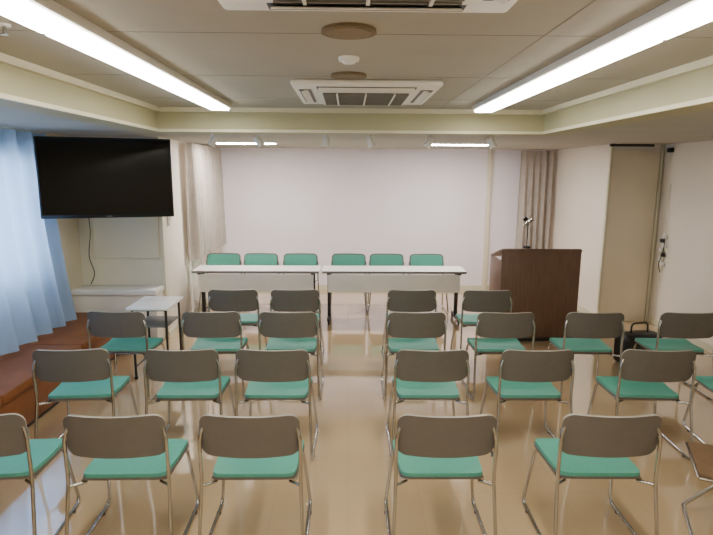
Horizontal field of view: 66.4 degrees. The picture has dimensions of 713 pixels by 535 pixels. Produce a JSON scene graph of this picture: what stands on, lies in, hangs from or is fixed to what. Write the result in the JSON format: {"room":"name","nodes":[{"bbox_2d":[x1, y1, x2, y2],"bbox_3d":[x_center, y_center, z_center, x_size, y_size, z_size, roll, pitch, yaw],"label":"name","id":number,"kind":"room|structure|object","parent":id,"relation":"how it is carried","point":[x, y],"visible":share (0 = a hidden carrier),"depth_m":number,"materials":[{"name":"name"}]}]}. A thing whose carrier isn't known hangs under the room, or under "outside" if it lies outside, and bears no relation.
{"room":"community hall","nodes":[
{"label":"community hall","id":0,"kind":"room"},
{"bbox_2d":[0,127,82,302],"bbox_3d":[-3.247,0.290,2.287,0.120,2.600,8.500,0,10,-1],"label":"wall","id":1,"kind":"structure","parent":0,"point":[68,228],"depth_m":6.21,"materials":[{"name":"beige paint"}]},
{"bbox_2d":[71,136,170,337],"bbox_3d":[-2.758,-0.433,6.432,0.980,2.600,0.100,0,10,-1],"label":"wall","id":2,"kind":"structure","parent":0,"point":[107,271],"depth_m":6.46,"materials":[{"name":"beige paint"}]},
{"bbox_2d":[88,218,94,283],"bbox_3d":[-3.104,-0.332,6.341,0.058,1.072,0.025,0,10,-1],"label":"cable","id":3,"kind":"object","parent":2,"relation":"attached to","point":[88,218],"visible":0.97,"depth_m":6.38,"materials":[{"name":"black plastic"}]},
{"bbox_2d":[92,217,159,258],"bbox_3d":[-2.696,-0.609,6.334,0.760,1.020,0.035,0,10,-1],"label":"panel","id":4,"kind":"object","parent":2,"relation":"attached to","point":[125,237],"depth_m":6.37,"materials":[{"name":"beige paint"}]},
{"bbox_3d":[-2.519,-0.973,5.871,0.388,0.350,0.765,0,10,-1],"label":"wall bracket","id":5,"kind":"object","parent":2,"relation":"attached to","visible":0},
{"bbox_2d":[33,136,173,218],"bbox_3d":[-2.474,-0.888,5.417,1.220,0.780,0.109,-3,10,-18],"label":"television","id":6,"kind":"object","parent":5,"relation":"attached to","point":[78,177],"visible":1,"depth_m":5.36,"materials":[{"name":"black plastic"}]},
{"bbox_2d":[161,138,220,328],"bbox_3d":[-2.339,-0.674,7.818,0.100,2.600,2.700,0,10,-1],"label":"wall","id":7,"kind":"structure","parent":0,"point":[182,282],"depth_m":7.05,"materials":[{"name":"white paint"}]},
{"bbox_2d":[167,217,170,224],"bbox_3d":[-2.257,-0.587,6.575,0.025,0.140,0.100,0,10,-1],"label":"wall switch","id":8,"kind":"object","parent":7,"relation":"attached to","point":[168,218],"visible":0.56,"depth_m":6.54,"materials":[{"name":"white plastic"}]},
{"bbox_2d":[169,297,207,337],"bbox_3d":[-2.290,0.576,7.987,0.012,0.080,2.800,0,10,-1],"label":"baseboard","id":9,"kind":"structure","parent":7,"relation":"attached to","point":[175,329],"depth_m":6.90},
{"bbox_2d":[0,290,712,534],"bbox_3d":[0.430,1.399,3.907,7.690,0.100,11.400,0,10,-1],"label":"floor","id":10,"kind":"structure","parent":0,"point":[348,470],"depth_m":3.67,"materials":[{"name":"plastic"}]},
{"bbox_2d":[0,413,79,534],"bbox_3d":[-1.931,1.086,2.971,0.564,0.811,0.548,0,10,-5],"label":"chair","id":11,"kind":"object","parent":10,"relation":"on","point":[21,457],"visible":0.97,"depth_m":2.82,"materials":[{"name":"teal fabric"}]},
{"bbox_2d":[0,312,118,427],"bbox_3d":[-2.837,1.318,2.748,0.680,0.420,7.040,0,10,-1],"label":"raised platform","id":12,"kind":"object","parent":10,"relation":"on","point":[17,395],"visible":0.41,"depth_m":4.52,"materials":[{"name":"brown wood"}]},
{"bbox_2d":[32,348,138,438],"bbox_3d":[-1.961,0.912,3.966,0.564,0.811,0.548,0,10,-5],"label":"chair","id":13,"kind":"object","parent":10,"relation":"on","point":[85,374],"visible":0.92,"depth_m":3.73,"materials":[{"name":"grey plastic"}]},
{"bbox_2d":[71,285,165,339],"bbox_3d":[-2.771,0.556,6.402,0.960,0.660,0.300,0,10,-1],"label":"base cabinet","id":14,"kind":"object","parent":10,"relation":"on","point":[87,298],"visible":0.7,"depth_m":6.26,"materials":[{"name":"white wood"}]},
{"bbox_2d":[87,311,164,400],"bbox_3d":[-2.071,0.737,4.960,0.564,0.811,0.548,1,10,1],"label":"chair","id":15,"kind":"object","parent":10,"relation":"on","point":[127,330],"visible":0.89,"depth_m":4.71,"materials":[{"name":"grey plastic"}]},
{"bbox_2d":[62,414,198,534],"bbox_3d":[-1.219,1.089,2.983,0.564,0.811,0.548,0,10,-2],"label":"chair","id":16,"kind":"object","parent":10,"relation":"on","point":[136,447],"visible":0.98,"depth_m":2.75,"materials":[{"name":"plastic"}]},
{"bbox_2d":[126,296,183,378],"bbox_3d":[-1.987,0.696,5.454,0.400,0.722,0.500,0,10,-1],"label":"side table","id":17,"kind":"object","parent":10,"relation":"on","point":[147,303],"visible":0.74,"depth_m":5.37,"materials":[{"name":"laminate"}]},
{"bbox_2d":[143,349,234,430],"bbox_3d":[-1.203,0.914,3.978,0.564,0.811,0.548,0,10,-2],"label":"chair","id":18,"kind":"object","parent":10,"relation":"on","point":[187,375],"visible":0.93,"depth_m":3.73,"materials":[{"name":"grey plastic"}]},
{"bbox_2d":[181,311,248,399],"bbox_3d":[-1.265,0.740,4.972,0.564,0.811,0.548,0,10,-2],"label":"chair","id":19,"kind":"object","parent":10,"relation":"on","point":[218,331],"visible":0.87,"depth_m":4.72,"materials":[{"name":"plastic"}]},
{"bbox_2d":[198,253,241,311],"bbox_3d":[-1.957,0.226,7.882,0.564,0.811,0.548,0,10,0],"label":"chair","id":20,"kind":"object","parent":10,"relation":"on","point":[212,258],"visible":0.42,"depth_m":8.03,"materials":[{"name":"teal fabric"}]},
{"bbox_2d":[208,289,266,346],"bbox_3d":[-1.275,0.584,5.859,0.564,0.811,0.548,0,10,-2],"label":"chair","id":21,"kind":"object","parent":10,"relation":"on","point":[219,300],"visible":0.71,"depth_m":5.60,"materials":[{"name":"grey plastic"}]},
{"bbox_2d":[198,414,311,534],"bbox_3d":[-0.542,1.091,2.994,0.564,0.811,0.548,0,10,-1],"label":"chair","id":22,"kind":"object","parent":10,"relation":"on","point":[272,447],"visible":1,"depth_m":2.75,"materials":[{"name":"brown plastic"}]},
{"bbox_2d":[191,265,320,313],"bbox_3d":[-1.323,0.363,7.380,1.665,0.721,0.502,0,10,-1],"label":"conference table","id":23,"kind":"object","parent":10,"relation":"on","point":[303,276],"visible":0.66,"depth_m":7.17,"materials":[{"name":"laminate"}]},
{"bbox_2d":[238,253,278,312],"bbox_3d":[-1.409,0.227,7.890,0.564,0.811,0.548,0,10,1],"label":"chair","id":24,"kind":"object","parent":10,"relation":"on","point":[249,258],"visible":0.44,"depth_m":8.04,"materials":[{"name":"teal fabric"}]},
{"bbox_2d":[234,349,317,460],"bbox_3d":[-0.577,0.916,3.988,0.564,0.811,0.548,0,10,0],"label":"chair","id":25,"kind":"object","parent":10,"relation":"on","point":[272,375],"visible":0.94,"depth_m":3.75,"materials":[{"name":"plastic"}]},
{"bbox_2d":[258,311,323,400],"bbox_3d":[-0.593,0.742,4.983,0.564,0.811,0.548,0,10,0],"label":"chair","id":26,"kind":"object","parent":10,"relation":"on","point":[286,330],"visible":0.93,"depth_m":4.74,"materials":[{"name":"plastic"}]},
{"bbox_2d":[270,289,324,363],"bbox_3d":[-0.636,0.586,5.869,0.564,0.811,0.548,0,10,-1],"label":"chair","id":27,"kind":"object","parent":10,"relation":"on","point":[281,300],"visible":0.64,"depth_m":5.61,"materials":[{"name":"grey plastic"}]},
{"bbox_2d":[279,253,318,313],"bbox_3d":[-0.825,0.229,7.899,0.564,0.811,0.548,0,10,0],"label":"chair","id":28,"kind":"object","parent":10,"relation":"on","point":[289,258],"visible":0.44,"depth_m":8.05,"materials":[{"name":"teal fabric"}]},
{"bbox_2d":[331,253,366,314],"bbox_3d":[-0.119,0.232,7.910,0.564,0.811,0.548,0,10,0],"label":"chair","id":29,"kind":"object","parent":10,"relation":"on","point":[339,259],"visible":0.52,"depth_m":8.06,"materials":[{"name":"teal fabric"}]},
{"bbox_2d":[367,253,403,313],"bbox_3d":[0.440,0.234,7.919,0.564,0.811,0.548,0,10,1],"label":"chair","id":30,"kind":"object","parent":10,"relation":"on","point":[383,259],"visible":0.57,"depth_m":8.06,"materials":[{"name":"teal fabric"}]},
{"bbox_2d":[322,265,466,324],"bbox_3d":[0.492,0.369,7.408,1.905,0.721,0.502,0,10,-1],"label":"conference table","id":31,"kind":"object","parent":10,"relation":"on","point":[336,282],"visible":0.91,"depth_m":7.20,"materials":[{"name":"laminate"}]},
{"bbox_2d":[381,290,436,364],"bbox_3d":[0.567,0.591,5.887,0.564,0.811,0.548,0,10,-1],"label":"chair","id":32,"kind":"object","parent":10,"relation":"on","point":[397,300],"visible":0.62,"depth_m":5.62,"materials":[{"name":"grey plastic"}]},
{"bbox_2d":[381,312,446,400],"bbox_3d":[0.520,0.746,5.000,0.564,0.811,0.548,0,10,-1],"label":"chair","id":33,"kind":"object","parent":10,"relation":"on","point":[412,331],"visible":0.87,"depth_m":4.75,"materials":[{"name":"grey plastic"}]},
{"bbox_2d":[386,349,469,457],"bbox_3d":[0.517,0.920,4.005,0.564,0.811,0.548,0,10,-1],"label":"chair","id":34,"kind":"object","parent":10,"relation":"on","point":[419,375],"visible":0.98,"depth_m":3.76,"materials":[{"name":"grey plastic"}]},
{"bbox_2d":[408,254,448,314],"bbox_3d":[1.035,0.236,7.928,0.564,0.811,0.548,0,10,0],"label":"chair","id":35,"kind":"object","parent":10,"relation":"on","point":[414,259],"visible":0.55,"depth_m":8.07,"materials":[{"name":"teal fabric"}]},
{"bbox_2d":[384,414,497,534],"bbox_3d":[0.452,1.094,3.009,0.564,0.811,0.548,0,10,-1],"label":"chair","id":36,"kind":"object","parent":10,"relation":"on","point":[424,447],"visible":1,"depth_m":2.77,"materials":[{"name":"plastic"}]},
{"bbox_2d":[450,290,511,355],"bbox_3d":[1.350,0.593,5.899,0.564,0.811,0.548,0,10,-1],"label":"chair","id":37,"kind":"object","parent":10,"relation":"on","point":[473,300],"visible":0.68,"depth_m":5.64,"materials":[{"name":"plastic"}]},
{"bbox_2d":[461,312,535,400],"bbox_3d":[1.300,0.748,5.012,0.564,0.811,0.548,0,10,-1],"label":"chair","id":38,"kind":"object","parent":10,"relation":"on","point":[500,332],"visible":0.87,"depth_m":4.77,"materials":[{"name":"grey plastic"}]},
{"bbox_2d":[479,349,574,458],"bbox_3d":[1.245,0.922,4.016,0.564,0.811,0.548,0,10,-1],"label":"chair","id":39,"kind":"object","parent":10,"relation":"on","point":[524,375],"visible":0.97,"depth_m":3.77,"materials":[{"name":"grey plastic"}]},
{"bbox_2d":[489,249,581,340],"bbox_3d":[2.170,0.292,6.738,0.950,1.124,0.520,0,10,-1],"label":"lectern","id":40,"kind":"object","parent":10,"relation":"on","point":[544,283],"visible":0.72,"depth_m":6.47,"materials":[{"name":"brown wood"}]},
{"bbox_2d":[522,216,533,248],"bbox_3d":[2.021,-0.420,6.472,0.137,0.381,0.106,0,10,-1],"label":"microphone","id":41,"kind":"object","parent":40,"relation":"on","point":[525,218],"visible":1,"depth_m":6.42,"materials":[{"name":"black plastic"}]},
{"bbox_2d":[547,312,624,398],"bbox_3d":[2.088,0.751,5.024,0.564,0.811,0.548,1,10,1],"label":"chair","id":42,"kind":"object","parent":10,"relation":"on","point":[586,330],"visible":0.93,"depth_m":4.78,"materials":[{"name":"grey plastic"}]},
{"bbox_2d":[522,413,661,534],"bbox_3d":[1.294,1.097,3.022,0.564,0.811,0.548,0,10,0],"label":"chair","id":43,"kind":"object","parent":10,"relation":"on","point":[587,446],"visible":1,"depth_m":2.79,"materials":[{"name":"brown plastic"}]},
{"bbox_2d":[613,322,662,362],"bbox_3d":[3.010,0.803,5.808,0.460,0.450,0.265,-2,10,-12],"label":"bag","id":44,"kind":"object","parent":10,"relation":"on","point":[629,336],"visible":0.52,"depth_m":5.75,"materials":[{"name":"fabric"}]},
{"bbox_2d":[587,349,695,460],"bbox_3d":[2.097,0.925,4.029,0.564,0.811,0.548,1,10,2],"label":"chair","id":45,"kind":"object","parent":10,"relation":"on","point":[642,375],"visible":0.95,"depth_m":3.79,"materials":[{"name":"plastic"}]},
{"bbox_2d":[633,312,712,400],"bbox_3d":[2.918,0.754,5.037,0.564,0.811,0.548,1,10,1],"label":"chair","id":46,"kind":"object","parent":10,"relation":"on","point":[676,328],"visible":0.9,"depth_m":4.79,"materials":[{"name":"plastic"}]},
{"bbox_2d":[681,442,712,534],"bbox_3d":[2.118,1.108,2.964,0.520,0.802,0.452,5,11,23],"label":"folding chair","id":47,"kind":"object","parent":10,"relation":"on","point":[701,454],"visible":1,"depth_m":3.08,"materials":[{"name":"metal"}]},
{"bbox_2d":[683,376,712,443],"bbox_3d":[2.878,0.928,4.040,0.564,0.811,0.548,1,10,5],"label":"chair","id":48,"kind":"object","parent":10,"relation":"on","point":[706,382],"visible":0.92,"depth_m":4.22,"materials":[{"name":"silver metal"}]},
{"bbox_2d":[0,0,712,149],"bbox_3d":[0.435,-1.103,3.468,7.510,0.220,11.400,0,10,-1],"label":"ceiling","id":49,"kind":"structure","parent":0,"point":[246,58],"depth_m":2.40,"materials":[{"name":"beige paint"}]},
{"bbox_2d":[0,22,10,35],"bbox_3d":[-1.227,-0.829,1.898,0.044,0.037,0.044,0,10,-1],"label":"sprinkler","id":50,"kind":"object","parent":49,"relation":"attached to","point":[3,25],"visible":1,"depth_m":1.89,"materials":[{"name":"white metal"}]},
{"bbox_2d":[0,129,76,355],"bbox_3d":[-3.042,-0.051,3.662,0.238,1.920,4.120,0,10,-1],"label":"curtain","id":51,"kind":"object","parent":49,"relation":"hanging from","point":[36,296],"visible":0.92,"depth_m":5.10,"materials":[{"name":"fabric"}]},
{"bbox_2d":[0,0,231,109],"bbox_3d":[-0.982,-0.710,1.267,0.170,0.050,5.770,0,10,-1],"label":"fluorescent light strip","id":52,"kind":"object","parent":49,"relation":"attached to","point":[50,18],"visible":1,"depth_m":2.01,"materials":[{"name":"white plastic"}]},
{"bbox_2d":[185,143,225,260],"bbox_3d":[-2.186,-1.002,8.016,0.155,1.540,1.800,0,10,-1],"label":"curtain","id":53,"kind":"object","parent":49,"relation":"hanging from","point":[203,164],"visible":1,"depth_m":7.74,"materials":[{"name":"fabric"}]},
{"bbox_2d":[216,142,278,143],"bbox_3d":[-1.509,-1.690,7.423,0.900,0.012,0.250,0,10,-1],"label":"recessed light","id":54,"kind":"object","parent":49,"relation":"in","point":[217,142],"visible":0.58,"depth_m":7.34,"materials":[{"name":"white plastic"}]},
{"bbox_2d":[338,55,358,64],"bbox_3d":[-0.034,-0.918,2.417,0.094,0.026,0.094,0,10,-1],"label":"smoke detector","id":55,"kind":"object","parent":49,"relation":"attached to","point":[345,59],"visible":1,"depth_m":2.39,"materials":[{"name":"white plastic"}]},
{"bbox_2d":[321,22,376,39],"bbox_3d":[-0.027,-0.841,1.944,0.200,0.015,0.200,0,10,-1],"label":"ceiling speaker","id":56,"kind":"object","parent":49,"relation":"attached to","point":[341,30],"depth_m":1.91},
{"bbox_2d":[331,71,366,79],"bbox_3d":[-0.041,-0.998,2.840,0.190,0.015,0.190,0,10,-1],"label":"ceiling speaker","id":57,"kind":"object","parent":49,"relation":"attached to","point":[343,75],"depth_m":2.80},
{"bbox_2d":[0,52,712,134],"bbox_3d":[0.007,-0.644,1.329,3.130,0.190,6.240,0,10,-1],"label":"trim","id":58,"kind":"structure","parent":49,"relation":"attached to","point":[5,59],"depth_m":3.67,"materials":[{"name":"white paint"}]},
{"bbox_2d":[0,63,712,135],"bbox_3d":[0.006,-0.676,1.364,3.490,0.240,6.520,0,10,-1],"label":"ceiling beam","id":59,"kind":"structure","parent":49,"relation":"attached to","point":[14,81],"depth_m":3.91,"materials":[{"name":"beige paint"}]},
{"bbox_2d":[290,79,442,105],"bbox_3d":[0.051,-1.070,3.397,0.840,0.064,0.840,0,10,-1],"label":"air conditioner","id":60,"kind":"object","parent":49,"relation":"attached to","point":[338,92],"depth_m":3.12,"materials":[{"name":"white plastic"}]},
{"bbox_2d":[218,0,517,12],"bbox_3d":[0.034,-0.685,1.200,0.840,0.064,0.840,0,10,-1],"label":"air conditioner","id":61,"kind":"object","parent":49,"relation":"attached to","point":[455,6],"depth_m":1.53,"materials":[{"name":"white plastic"}]},
{"bbox_2d":[432,144,488,145],"bbox_3d":[1.390,-1.680,7.468,0.900,0.012,0.250,0,10,-1],"label":"recessed light","id":62,"kind":"object","parent":49,"relation":"in","point":[432,144],"visible":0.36,"depth_m":7.38,"materials":[{"name":"white plastic"}]},
{"bbox_2d":[515,150,553,248],"bbox_3d":[2.935,-1.027,8.976,0.540,1.760,0.121,0,10,-1],"label":"curtain","id":63,"kind":"object","parent":49,"relation":"hanging from","point":[536,167],"visible":0.88,"depth_m":8.96,"materials":[{"name":"fabric"}]},
{"bbox_2d":[472,0,712,111],"bbox_3d":[1.002,-0.704,1.298,0.170,0.050,5.770,0,10,-1],"label":"fluorescent light strip","id":64,"kind":"object","parent":49,"relation":"attached to","point":[672,18],"visible":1,"depth_m":2.00,"materials":[{"name":"white plastic"}]},
{"bbox_2d":[609,144,654,146],"bbox_3d":[3.562,-1.583,7.058,0.570,0.035,0.064,0,10,-1],"label":"rail","id":65,"kind":"object","parent":49,"relation":"attached to","point":[610,145],"visible":0.98,"depth_m":7.03,"materials":[{"name":"metal"}]},
{"bbox_2d":[220,148,553,284],"bbox_3d":[0.485,-0.906,9.241,5.790,2.600,0.100,0,10,-1],"label":"wall","id":66,"kind":"structure","parent":0,"point":[323,202],"depth_m":9.16,"materials":[{"name":"paint"}]},
{"bbox_2d":[315,285,488,289],"bbox_3d":[0.478,0.345,9.403,5.590,0.080,0.012,0,10,-1],"label":"baseboard","id":67,"kind":"structure","parent":66,"relation":"attached to","point":[321,287],"depth_m":9.42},
{"bbox_2d":[482,149,492,289],"bbox_3d":[2.210,-0.779,9.212,0.080,2.380,0.050,0,10,-1],"label":"trim","id":68,"kind":"structure","parent":66,"relation":"attached to","point":[490,151],"depth_m":9.18,"materials":[{"name":"beige paint"}]},
{"bbox_2d":[548,144,606,312],"bbox_3d":[3.344,-0.727,8.319,0.100,2.600,1.860,0,10,-1],"label":"wall","id":69,"kind":"structure","parent":0,"point":[578,173],"depth_m":8.02,"materials":[{"name":"white paint"}]},
{"bbox_2d":[577,305,591,312],"bbox_3d":[3.281,0.523,8.487,0.012,0.080,1.960,0,10,-1],"label":"baseboard","id":70,"kind":"structure","parent":69,"relation":"attached to","point":[579,308],"depth_m":7.92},
{"bbox_2d":[593,144,664,312],"bbox_3d":[3.668,-0.557,7.359,0.720,2.600,0.100,0,10,-1],"label":"wall","id":71,"kind":"structure","parent":0,"point":[657,147],"depth_m":7.30,"materials":[{"name":"white paint"}]},
{"bbox_2d":[596,145,664,320],"bbox_3d":[3.662,-0.432,7.312,0.703,2.370,0.034,0,10,-1],"label":"door","id":72,"kind":"structure","parent":71,"relation":"in","point":[633,175],"depth_m":7.30,"materials":[{"name":"beige wood"}]},
{"bbox_2d":[648,140,712,345],"bbox_3d":[4.146,0.243,2.815,0.100,2.600,9.340,0,10,-1],"label":"wall","id":73,"kind":"structure","parent":0,"point":[686,276],"depth_m":6.67,"materials":[{"name":"white paint"}]},
{"bbox_2d":[658,184,670,286],"bbox_3d":[3.999,-0.400,7.086,0.051,1.351,0.125,1,10,6],"label":"cable","id":74,"kind":"object","parent":73,"relation":"attached to","point":[664,236],"visible":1,"depth_m":7.09,"materials":[{"name":"plastic"}]},
{"bbox_2d":[667,148,673,152],"bbox_3d":[3.998,-1.499,6.955,0.070,0.060,0.090,0,10,-1],"label":"security camera","id":75,"kind":"object","parent":73,"relation":"attached to","point":[669,150],"visible":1,"depth_m":6.92,"materials":[{"name":"black plastic"}]},
{"bbox_2d":[647,315,712,353],"bbox_3d":[4.083,1.492,2.983,0.012,0.080,9.240,0,10,-1],"label":"baseboard","id":76,"kind":"structure","parent":73,"relation":"attached to","point":[697,342],"depth_m":6.42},
{"bbox_3d":[-0.045,-1.208,4.763,3.450,0.025,0.040,0,10,-1],"label":"track rail","id":77,"kind":"object","parent":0,"visible":0},
{"bbox_2d":[208,134,217,146],"bbox_3d":[-1.255,-1.126,4.759,0.094,0.151,0.068,0,10,-1],"label":"track spotlight","id":78,"kind":"object","parent":77,"relation":"attached to","point":[212,142],"visible":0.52,"depth_m":4.74,"materials":[{"name":"white metal"}]},
{"bbox_2d":[253,134,264,147],"bbox_3d":[-0.852,-1.124,4.766,0.099,0.152,0.068,0,10,-1],"label":"track spotlight","id":79,"kind":"object","parent":77,"relation":"attached to","point":[259,142],"visible":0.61,"depth_m":4.75,"materials":[{"name":"white metal"}]},
{"bbox_2d":[321,134,329,147],"bbox_3d":[-0.269,-1.124,4.774,0.082,0.148,0.068,0,10,-1],"label":"track spotlight","id":80,"kind":"object","parent":77,"relation":"attached to","point":[326,141],"visible":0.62,"depth_m":4.75,"materials":[{"name":"white metal"}]},
{"bbox_2d":[367,135,375,147],"bbox_3d":[0.129,-1.122,4.780,0.082,0.148,0.068,0,10,-1],"label":"track spotlight","id":81,"kind":"object","parent":77,"relation":"attached to","point":[370,141],"visible":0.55,"depth_m":4.76,"materials":[{"name":"white plastic"}]},
{"bbox_2d":[423,135,434,148],"bbox_3d":[0.637,-1.119,4.789,0.099,0.152,0.068,0,10,-1],"label":"track spotlight","id":82,"kind":"object","parent":77,"relation":"attached to","point":[430,140],"visible":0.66,"depth_m":4.77,"materials":[{"name":"white plastic"}]},
{"bbox_2d":[487,136,496,148],"bbox_3d":[1.194,-1.117,4.797,0.094,0.151,0.068,0,10,-1],"label":"track spotlight","id":83,"kind":"object","parent":77,"relation":"attached to","point":[491,142],"visible":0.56,"depth_m":4.78,"materials":[{"name":"white plastic"}]}
]}

